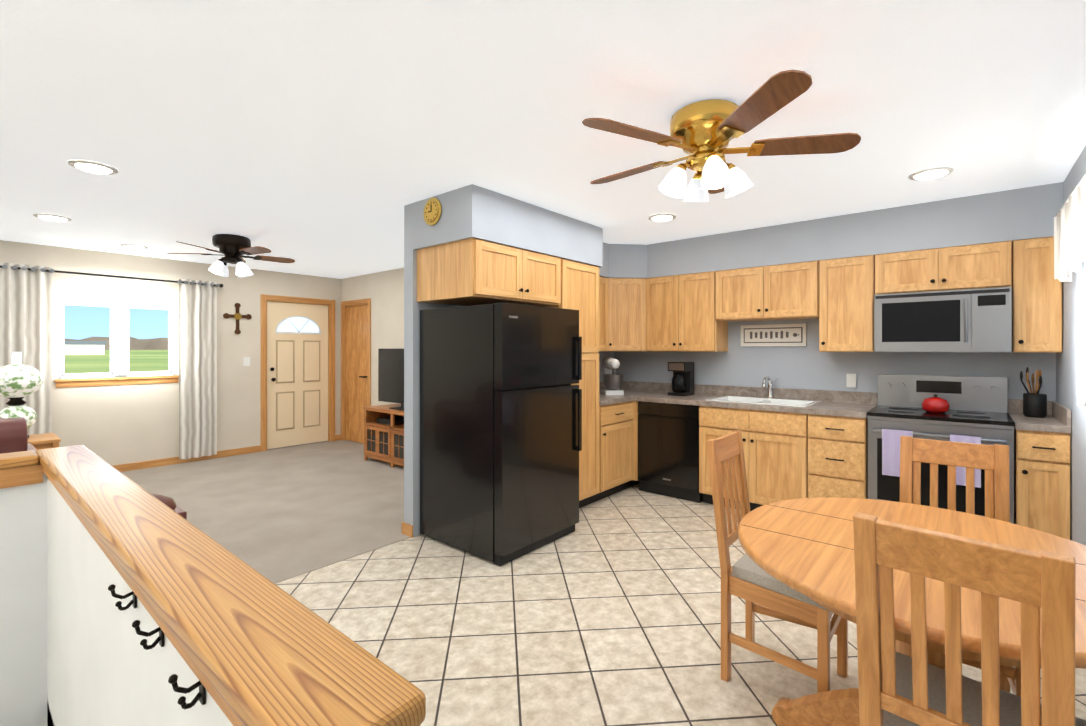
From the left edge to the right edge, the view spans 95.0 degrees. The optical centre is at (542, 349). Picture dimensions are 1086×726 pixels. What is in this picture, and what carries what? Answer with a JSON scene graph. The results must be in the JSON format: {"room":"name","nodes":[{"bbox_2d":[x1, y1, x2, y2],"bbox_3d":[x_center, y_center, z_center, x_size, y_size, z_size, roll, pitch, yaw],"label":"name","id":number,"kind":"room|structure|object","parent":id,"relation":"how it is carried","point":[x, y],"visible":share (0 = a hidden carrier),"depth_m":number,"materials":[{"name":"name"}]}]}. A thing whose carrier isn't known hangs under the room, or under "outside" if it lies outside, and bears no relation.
{"room":"kitchen","nodes":[
{"label":"kitchen","id":0,"kind":"room"},
{"bbox_2d":[0,463,39,725],"bbox_3d":[-2.479,1.607,1.379,0.110,2.325,1.530,0,0,40],"label":"wall","id":1,"kind":"structure","parent":0,"point":[19,505],"depth_m":1.89,"materials":[{"name":"white paint"}]},
{"bbox_2d":[0,450,38,469],"bbox_3d":[-2.481,0.424,1.376,0.160,0.040,1.522,0,0,40],"label":"trim","id":2,"kind":"structure","parent":1,"relation":"on","point":[18,459],"depth_m":1.88,"materials":[{"name":"brown wood"}]},
{"bbox_2d":[0,464,39,488],"bbox_3d":[-2.431,0.479,1.339,0.015,0.070,1.530,0,0,40],"label":"trim","id":3,"kind":"structure","parent":1,"relation":"attached to","point":[19,476],"depth_m":1.87,"materials":[{"name":"brown wood"}]},
{"bbox_2d":[40,472,232,725],"bbox_3d":[-1.093,1.607,1.302,2.330,2.325,0.107,0,0,40],"label":"wall","id":4,"kind":"structure","parent":0,"point":[73,652],"depth_m":1.31,"materials":[{"name":"white paint"}]},
{"bbox_2d":[108,584,136,610],"bbox_3d":[-0.836,0.490,0.987,0.016,0.058,0.043,0,0,40],"label":"wall hook","id":5,"kind":"object","parent":4,"relation":"attached to","point":[111,588],"visible":1,"depth_m":0.99,"materials":[{"name":"black metal"}]},
{"bbox_2d":[132,620,163,649],"bbox_3d":[-0.683,0.490,0.858,0.016,0.058,0.043,0,0,40],"label":"wall hook","id":6,"kind":"object","parent":4,"relation":"attached to","point":[143,642],"visible":1,"depth_m":0.86,"materials":[{"name":"black metal"}]},
{"bbox_2d":[168,674,205,709],"bbox_3d":[-0.514,0.490,0.717,0.016,0.058,0.043,0,0,40],"label":"wall hook","id":7,"kind":"object","parent":4,"relation":"attached to","point":[200,696],"visible":0.98,"depth_m":0.72,"materials":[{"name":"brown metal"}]},
{"bbox_2d":[36,445,425,725],"bbox_3d":[-1.093,0.424,1.300,2.383,0.040,0.148,0,0,40],"label":"trim","id":8,"kind":"structure","parent":4,"relation":"on","point":[260,649],"depth_m":0.74,"materials":[{"name":"brown wood"}]},
{"bbox_2d":[0,240,340,465],"bbox_3d":[-4.940,0.150,5.390,0.120,2.440,8.140,0,0,40],"label":"wall","id":9,"kind":"structure","parent":0,"point":[112,425],"depth_m":5.85,"materials":[{"name":"beige paint"}]},
{"bbox_2d":[0,263,222,459],"bbox_3d":[-4.683,0.235,5.500,0.128,2.150,2.010,0,0,40],"label":"curtain","id":10,"kind":"object","parent":9,"relation":"attached to","point":[25,310],"visible":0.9,"depth_m":5.91,"materials":[{"name":"white fabric"}]},
{"bbox_2d":[55,280,178,387],"bbox_3d":[-4.739,-0.167,5.579,0.125,1.125,1.070,0,0,40],"label":"window","id":11,"kind":"structure","parent":9,"relation":"in","point":[119,300],"depth_m":5.56,"materials":[{"name":"white"}]},
{"bbox_2d":[113,445,260,471],"bbox_3d":[-5.607,1.328,4.493,0.014,0.085,5.670,0,0,40],"label":"baseboard","id":12,"kind":"structure","parent":9,"relation":"attached to","point":[173,460],"depth_m":5.93,"materials":[{"name":"brown wood"}]},
{"bbox_2d":[223,303,251,333],"bbox_3d":[-3.958,-0.399,6.445,0.020,0.407,0.330,0,0,40],"label":"wall art","id":13,"kind":"object","parent":9,"relation":"attached to","point":[237,315],"visible":1,"depth_m":6.44,"materials":[{"name":"brown wood"}]},
{"bbox_2d":[243,357,249,365],"bbox_3d":[-3.890,0.161,6.532,0.012,0.120,0.080,0,0,40],"label":"light switch","id":14,"kind":"object","parent":9,"relation":"attached to","point":[246,361],"visible":1,"depth_m":6.53,"materials":[{"name":"white plastic"}]},
{"bbox_2d":[267,301,327,448],"bbox_3d":[-3.466,0.352,7.070,0.124,2.013,0.860,0,0,40],"label":"front door","id":15,"kind":"structure","parent":9,"relation":"in","point":[297,373],"depth_m":7.06,"materials":[{"name":"beige paint"}]},
{"bbox_2d":[261,294,334,451],"bbox_3d":[-3.495,0.316,7.094,0.138,2.110,1.030,0,0,40],"label":"door frame","id":16,"kind":"structure","parent":9,"relation":"attached to","point":[331,358],"depth_m":7.06,"materials":[{"name":"brown wood"}]},
{"bbox_2d":[121,440,409,583],"bbox_3d":[-1.952,1.418,2.876,7.930,0.103,8.140,0,0,40],"label":"floor carpet","id":17,"kind":"object","parent":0,"point":[276,515],"depth_m":4.47,"materials":[{"name":"beige carpet"}]},
{"bbox_2d":[0,417,36,453],"bbox_3d":[-4.080,0.870,2.575,0.940,1.000,2.140,0,0,40],"label":"sofa","id":18,"kind":"object","parent":17,"relation":"on","point":[13,435],"visible":0.17,"depth_m":2.97,"materials":[{"name":"red leather"}]},
{"bbox_2d":[28,433,60,449],"bbox_3d":[-4.509,1.070,4.256,0.500,0.600,0.500,0,0,40],"label":"end table","id":19,"kind":"object","parent":17,"relation":"on","point":[44,441],"visible":0.27,"depth_m":4.26,"materials":[{"name":"brown wood"}]},
{"bbox_2d":[0,352,42,437],"bbox_3d":[-4.509,0.394,4.256,0.325,0.750,0.330,0,0,40],"label":"lamp","id":20,"kind":"object","parent":19,"relation":"on","point":[19,381],"visible":0.73,"depth_m":4.20,"materials":[{"name":"white glass"}]},
{"bbox_2d":[152,494,186,519],"bbox_3d":[-2.517,1.125,2.973,0.440,0.490,0.540,0,0,40],"label":"ottoman","id":21,"kind":"object","parent":17,"relation":"on","point":[169,502],"visible":0.02,"depth_m":3.07,"materials":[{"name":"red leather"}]},
{"bbox_2d":[363,404,403,467],"bbox_3d":[-1.599,1.041,5.945,1.220,0.660,0.499,0,0,40],"label":"tv stand","id":22,"kind":"object","parent":17,"relation":"on","point":[383,432],"visible":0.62,"depth_m":5.92,"materials":[{"name":"brown wood"}]},
{"bbox_2d":[378,349,403,410],"bbox_3d":[-1.650,0.350,5.915,1.120,0.720,0.180,0,0,40],"label":"screen","id":23,"kind":"object","parent":22,"relation":"on","point":[390,375],"visible":0.44,"depth_m":6.08,"materials":[{"name":"black plastic"}]},
{"bbox_2d":[341,268,403,405],"bbox_3d":[-1.483,0.151,6.285,4.020,2.440,0.120,0,0,40],"label":"wall","id":24,"kind":"structure","parent":0,"point":[383,291],"depth_m":6.84,"materials":[{"name":"beige paint"}]},
{"bbox_2d":[341,298,370,440],"bbox_3d":[-2.698,0.326,7.295,0.820,2.090,0.138,0,0,40],"label":"door frame","id":25,"kind":"structure","parent":24,"relation":"attached to","point":[353,303],"depth_m":7.47,"materials":[{"name":"brown wood"}]},
{"bbox_2d":[346,305,367,443],"bbox_3d":[-2.722,0.362,7.266,0.650,1.993,0.102,0,0,40],"label":"oak door","id":26,"kind":"structure","parent":24,"relation":"in","point":[356,359],"depth_m":7.29,"materials":[{"name":"brown wood"}]},
{"bbox_2d":[404,203,612,536],"bbox_3d":[-0.112,0.150,4.707,0.110,2.440,2.730,0,0,40],"label":"wall","id":27,"kind":"structure","parent":0,"point":[413,307],"depth_m":3.66,"materials":[{"name":"grey paint"}]},
{"bbox_2d":[401,522,412,535],"bbox_3d":[-0.516,1.328,4.305,0.036,0.085,1.624,0,0,40],"label":"baseboard","id":28,"kind":"structure","parent":27,"relation":"attached to","point":[406,529],"depth_m":3.65,"materials":[{"name":"brown wood"}]},
{"bbox_2d":[417,238,560,306],"bbox_3d":[-0.390,-0.540,3.798,0.628,0.380,0.919,0,0,40],"label":"upper cabinet","id":29,"kind":"object","parent":27,"relation":"attached to","point":[472,271],"depth_m":3.50,"materials":[{"name":"brown wood"}]},
{"bbox_2d":[599,276,608,350],"bbox_3d":[0.448,-0.355,5.009,0.351,0.750,0.405,0,0,40],"label":"upper cabinet","id":30,"kind":"object","parent":27,"relation":"attached to","point":[603,281],"depth_m":4.99,"materials":[{"name":"brown wood"}]},
{"bbox_2d":[413,184,648,277],"bbox_3d":[0.059,-0.900,4.328,0.640,0.340,2.370,0,0,40],"label":"soffit","id":31,"kind":"structure","parent":0,"point":[475,212],"depth_m":3.61,"materials":[{"name":"grey paint"}]},
{"bbox_2d":[423,198,441,225],"bbox_3d":[-0.773,-0.960,3.462,0.190,0.190,0.020,0,0,40],"label":"clock","id":32,"kind":"object","parent":31,"relation":"attached to","point":[432,211],"visible":1,"depth_m":3.45,"materials":[{"name":"gold metal"}]},
{"bbox_2d":[0,0,1085,278],"bbox_3d":[-1.952,-1.110,2.877,7.930,0.080,8.140,0,0,40],"label":"ceiling","id":33,"kind":"structure","parent":0,"point":[326,138],"depth_m":2.22,"materials":[{"name":"white paint"}]},
{"bbox_2d":[33,214,70,221],"bbox_3d":[-3.963,-1.056,4.019,0.220,0.025,0.220,0,0,40],"label":"recessed light","id":34,"kind":"object","parent":33,"relation":"in","point":[50,217],"visible":0.98,"depth_m":3.98,"materials":[{"name":"white"}]},
{"bbox_2d":[68,160,117,174],"bbox_3d":[-2.633,-1.057,2.914,0.220,0.025,0.220,0,0,40],"label":"recessed light","id":35,"kind":"object","parent":33,"relation":"in","point":[92,167],"visible":1,"depth_m":2.88,"materials":[{"name":"white"}]},
{"bbox_2d":[120,244,147,248],"bbox_3d":[-4.231,-1.056,5.146,0.220,0.025,0.220,0,0,40],"label":"recessed light","id":36,"kind":"object","parent":33,"relation":"in","point":[132,246],"visible":1,"depth_m":5.10,"materials":[{"name":"white"}]},
{"bbox_2d":[167,234,294,277],"bbox_3d":[-2.928,-0.881,4.742,1.064,0.372,1.054,0,0,40],"label":"room ceiling fan","id":37,"kind":"object","parent":33,"relation":"hanging from","point":[234,249],"visible":1,"depth_m":4.64,"materials":[{"name":"brown metal"}]},
{"bbox_2d":[648,213,675,221],"bbox_3d":[0.963,-1.056,4.019,0.220,0.025,0.220,0,0,40],"label":"recessed light","id":38,"kind":"object","parent":33,"relation":"in","point":[661,217],"visible":1,"depth_m":3.98,"materials":[{"name":"white"}]},
{"bbox_2d":[582,69,860,201],"bbox_3d":[0.713,-0.882,2.298,1.210,0.372,1.238,0,0,40],"label":"kitchen ceiling fan","id":39,"kind":"object","parent":33,"relation":"hanging from","point":[703,133],"visible":1,"depth_m":2.15,"materials":[{"name":"brown wood"}]},
{"bbox_2d":[908,167,953,179],"bbox_3d":[2.355,-1.057,3.018,0.220,0.025,0.220,0,0,40],"label":"recessed light","id":40,"kind":"object","parent":33,"relation":"in","point":[931,173],"visible":1,"depth_m":2.98,"materials":[{"name":"white"}]},
{"bbox_2d":[47,484,1085,725],"bbox_3d":[0.754,1.420,2.799,3.690,0.100,4.775,0,0,40],"label":"floor","id":41,"kind":"structure","parent":0,"point":[607,612],"depth_m":2.45,"materials":[{"name":"beige tile"}]},
{"bbox_2d":[420,302,581,565],"bbox_3d":[-0.303,0.535,3.675,0.885,1.659,0.815,0,0,40],"label":"refrigerator","id":42,"kind":"object","parent":41,"relation":"on","point":[500,420],"visible":1,"depth_m":3.36,"materials":[{"name":"black metal"}]},
{"bbox_2d":[546,258,601,507],"bbox_3d":[0.085,0.322,4.362,0.628,2.096,0.545,0,0,40],"label":"tall cabinet","id":43,"kind":"object","parent":41,"relation":"on","point":[579,281],"depth_m":4.25,"materials":[{"name":"brown wood"}]},
{"bbox_2d":[602,401,629,498],"bbox_3d":[0.451,0.934,4.794,0.631,0.872,0.582,0,0,40],"label":"base cabinet","id":44,"kind":"object","parent":41,"relation":"on","point":[615,417],"depth_m":4.59,"materials":[{"name":"brown wood"}]},
{"bbox_2d":[599,384,634,405],"bbox_3d":[0.449,0.426,4.792,0.631,0.140,0.570,0,0,40],"label":"countertop","id":45,"kind":"structure","parent":44,"relation":"on","point":[629,389],"depth_m":4.81,"materials":[{"name":"laminate"}]},
{"bbox_2d":[630,401,638,486],"bbox_3d":[0.839,0.934,5.232,0.662,0.872,0.697,0,0,40],"label":"base cabinet","id":46,"kind":"object","parent":41,"relation":"on","point":[634,480],"depth_m":4.81,"materials":[{"name":"brown wood"}]},
{"bbox_2d":[599,376,877,417],"bbox_3d":[1.569,0.440,4.647,2.534,0.403,0.651,0,0,40],"label":"countertop","id":47,"kind":"structure","parent":46,"relation":"on","point":[805,401],"depth_m":4.42,"materials":[{"name":"laminate"}]},
{"bbox_2d":[600,357,623,394],"bbox_3d":[0.702,0.268,5.069,0.318,0.373,0.318,0,0,40],"label":"stand mixer","id":48,"kind":"object","parent":47,"relation":"on","point":[613,381],"visible":1,"depth_m":4.94,"materials":[{"name":"silver metal"}]},
{"bbox_2d":[668,362,693,395],"bbox_3d":[1.366,0.289,4.934,0.180,0.330,0.240,0,0,40],"label":"coffee maker","id":49,"kind":"object","parent":47,"relation":"on","point":[683,379],"visible":1,"depth_m":4.87,"materials":[{"name":"black plastic"}]},
{"bbox_2d":[638,401,702,502],"bbox_3d":[1.336,0.934,4.828,0.610,0.863,0.620,0,0,40],"label":"dishwasher","id":50,"kind":"object","parent":41,"relation":"on","point":[668,449],"visible":0.83,"depth_m":4.59,"materials":[{"name":"black metal"}]},
{"bbox_2d":[699,414,809,510],"bbox_3d":[1.911,1.020,4.359,0.862,0.699,0.652,0,0,40],"label":"base cabinet","id":51,"kind":"object","parent":41,"relation":"on","point":[788,456],"depth_m":4.03,"materials":[{"name":"brown wood"}]},
{"bbox_2d":[706,430,847,725],"bbox_3d":[0.984,0.876,2.087,0.470,0.988,0.418,0,0,40],"label":"dining chair","id":52,"kind":"object","parent":41,"relation":"on","point":[748,579],"visible":0.69,"depth_m":2.06,"materials":[{"name":"brown wood"}]},
{"bbox_2d":[794,413,867,498],"bbox_3d":[2.365,0.934,3.978,0.446,0.872,0.652,0,0,40],"label":"base cabinet","id":53,"kind":"object","parent":41,"relation":"on","point":[838,444],"depth_m":3.70,"materials":[{"name":"brown wood"}]},
{"bbox_2d":[738,497,1085,725],"bbox_3d":[1.183,0.996,1.547,1.070,0.754,1.100,0,0,40],"label":"dining table","id":54,"kind":"object","parent":41,"relation":"on","point":[804,546],"visible":0.52,"depth_m":1.56,"materials":[{"name":"brown wood"}]},
{"bbox_2d":[867,374,1014,523],"bbox_3d":[2.809,0.785,3.545,0.772,1.170,0.718,0,0,40],"label":"range","id":55,"kind":"object","parent":41,"relation":"on","point":[977,413],"visible":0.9,"depth_m":3.47,"materials":[{"name":"silver metal"}]},
{"bbox_2d":[922,394,949,412],"bbox_3d":[2.799,0.384,3.546,0.160,0.130,0.160,0,0,40],"label":"kettle","id":56,"kind":"object","parent":55,"relation":"on","point":[935,404],"visible":1,"depth_m":3.50,"materials":[{"name":"red metal"}]},
{"bbox_2d":[900,436,1020,696],"bbox_3d":[1.580,0.876,1.926,0.418,0.988,0.470,0,0,40],"label":"dining chair","id":57,"kind":"object","parent":41,"relation":"on","point":[992,461],"visible":0.21,"depth_m":2.05,"materials":[{"name":"brown wood"}]},
{"bbox_2d":[853,512,1085,725],"bbox_3d":[1.006,0.875,1.185,0.470,0.988,0.418,0,0,-44],"label":"dining chair","id":58,"kind":"object","parent":41,"relation":"on","point":[900,689],"visible":1,"depth_m":1.05,"materials":[{"name":"brown wood"}]},
{"bbox_2d":[1014,428,1070,539],"bbox_3d":[3.229,0.933,3.251,0.234,0.872,0.652,0,0,40],"label":"base cabinet","id":59,"kind":"object","parent":41,"relation":"on","point":[1042,460],"depth_m":3.01,"materials":[{"name":"brown wood"}]},
{"bbox_2d":[1008,399,1070,433],"bbox_3d":[3.227,0.425,3.253,0.238,0.140,0.651,0,0,40],"label":"countertop","id":60,"kind":"structure","parent":59,"relation":"on","point":[1057,419],"depth_m":3.14,"materials":[{"name":"stone"}]},
{"bbox_2d":[1020,367,1046,417],"bbox_3d":[3.309,0.286,3.357,0.130,0.336,0.148,0,0,40],"label":"utensil crock","id":61,"kind":"object","parent":60,"relation":"on","point":[1035,403],"visible":1,"depth_m":3.32,"materials":[{"name":"black ceramic"}]},
{"bbox_2d":[613,319,1055,400],"bbox_3d":[2.213,0.150,4.613,3.790,2.440,0.120,0,0,40],"label":"wall","id":62,"kind":"structure","parent":0,"point":[809,366],"depth_m":4.38,"materials":[{"name":"grey paint"}]},
{"bbox_2d":[609,278,648,350],"bbox_3d":[0.844,-0.355,5.247,0.650,0.750,0.666,0,0,40],"label":"upper cabinet","id":63,"kind":"object","parent":62,"relation":"attached to","point":[628,297],"depth_m":5.06,"materials":[{"name":"brown wood"}]},
{"bbox_2d":[649,274,684,351],"bbox_3d":[1.279,-0.355,5.070,0.465,0.750,0.378,0,0,40],"label":"upper cabinet","id":64,"kind":"object","parent":62,"relation":"attached to","point":[666,293],"depth_m":4.92,"materials":[{"name":"brown wood"}]},
{"bbox_2d":[685,271,727,351],"bbox_3d":[1.567,-0.355,4.852,0.484,0.750,0.339,0,0,40],"label":"upper cabinet","id":65,"kind":"object","parent":62,"relation":"attached to","point":[694,312],"depth_m":4.70,"materials":[{"name":"brown wood"}]},
{"bbox_2d":[721,267,764,323],"bbox_3d":[1.890,-0.500,4.581,0.481,0.460,0.339,0,0,40],"label":"upper cabinet","id":66,"kind":"object","parent":62,"relation":"attached to","point":[736,284],"depth_m":4.49,"materials":[{"name":"brown wood"}]},
{"bbox_2d":[741,324,806,345],"bbox_3d":[2.118,-0.130,4.593,0.570,0.200,0.027,0,0,40],"label":"kitchen sign","id":67,"kind":"object","parent":62,"relation":"attached to","point":[777,335],"visible":0.98,"depth_m":4.57,"materials":[{"name":"white"}]},
{"bbox_2d":[753,260,820,320],"bbox_3d":[2.170,-0.500,4.345,0.480,0.460,0.339,0,0,40],"label":"upper cabinet","id":68,"kind":"object","parent":62,"relation":"attached to","point":[791,291],"depth_m":4.22,"materials":[{"name":"brown wood"}]},
{"bbox_2d":[819,254,876,351],"bbox_3d":[2.476,-0.355,4.088,0.441,0.750,0.339,0,0,40],"label":"upper cabinet","id":69,"kind":"object","parent":62,"relation":"attached to","point":[849,284],"depth_m":3.93,"materials":[{"name":"brown wood"}]},
{"bbox_2d":[846,374,855,387],"bbox_3d":[2.603,0.263,4.198,0.070,0.115,0.008,0,0,40],"label":"electrical outlet","id":70,"kind":"object","parent":62,"relation":"attached to","point":[850,380],"visible":0.54,"depth_m":4.18,"materials":[{"name":"white plastic"}]},
{"bbox_2d":[877,250,924,294],"bbox_3d":[2.819,-0.575,3.800,0.442,0.310,0.339,0,0,40],"label":"upper cabinet","id":71,"kind":"object","parent":62,"relation":"attached to","point":[898,272],"depth_m":3.71,"materials":[{"name":"brown wood"}]},
{"bbox_2d":[925,240,1016,291],"bbox_3d":[3.069,-0.575,3.589,0.441,0.310,0.339,0,0,40],"label":"upper cabinet","id":72,"kind":"object","parent":62,"relation":"attached to","point":[985,265],"depth_m":3.45,"materials":[{"name":"brown wood"}]},
{"bbox_2d":[874,287,1011,351],"bbox_3d":[2.912,-0.198,3.656,0.761,0.435,0.439,0,0,40],"label":"microwave","id":73,"kind":"object","parent":72,"relation":"attached to","point":[972,320],"visible":1,"depth_m":3.49,"materials":[{"name":"silver metal"}]},
{"bbox_2d":[1012,236,1061,352],"bbox_3d":[3.331,-0.355,3.370,0.230,0.750,0.339,0,0,40],"label":"upper cabinet","id":74,"kind":"object","parent":62,"relation":"attached to","point":[1037,297],"depth_m":3.25,"materials":[{"name":"brown wood"}]},
{"bbox_2d":[649,182,1062,277],"bbox_3d":[2.055,-0.900,4.433,3.560,0.340,0.360,0,0,40],"label":"soffit","id":75,"kind":"structure","parent":0,"point":[1027,212],"depth_m":3.81,"materials":[{"name":"grey paint"}]},
{"bbox_2d":[1056,146,1085,544],"bbox_3d":[0.999,0.149,0.317,0.120,2.440,8.020,0,0,40],"label":"wall","id":76,"kind":"structure","parent":0,"point":[1070,376],"depth_m":2.84,"materials":[{"name":"grey paint"}]},
{"bbox_2d":[1054,174,1085,281],"bbox_3d":[2.697,-0.601,2.509,0.056,0.440,1.340,0,0,40],"label":"valance","id":77,"kind":"object","parent":76,"relation":"attached to","point":[1069,237],"visible":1,"depth_m":2.59,"materials":[{"name":"white fabric"}]},
{"bbox_2d":[1084,262,1085,406],"bbox_3d":[2.759,-0.180,2.411,0.060,1.000,0.950,0,0,40],"label":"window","id":78,"kind":"structure","parent":76,"relation":"in","point":[1085,334],"depth_m":2.77,"materials":[{"name":"white"}]},
{"label":"outside","id":79,"kind":"structure","parent":0,"visible":0},
{"bbox_2d":[64,350,167,373],"bbox_3d":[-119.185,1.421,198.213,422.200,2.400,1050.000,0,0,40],"label":"ground","id":80,"kind":"structure","parent":79,"point":[148,360],"depth_m":81.64,"materials":[{"name":"green plant"}]},
{"bbox_2d":[64,341,106,354],"bbox_3d":[-139.257,-0.466,150.416,7.800,4.250,9.800,0,0,40],"label":"barn","id":81,"kind":"object","parent":80,"relation":"on","point":[84,347],"visible":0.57,"depth_m":148.13,"materials":[{"name":"white"}]},
{"bbox_2d":[64,337,167,349],"bbox_3d":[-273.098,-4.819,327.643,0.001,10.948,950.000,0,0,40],"label":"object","id":82,"kind":"object","parent":80,"relation":"on","point":[149,344],"visible":0.04,"depth_m":332.40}
]}

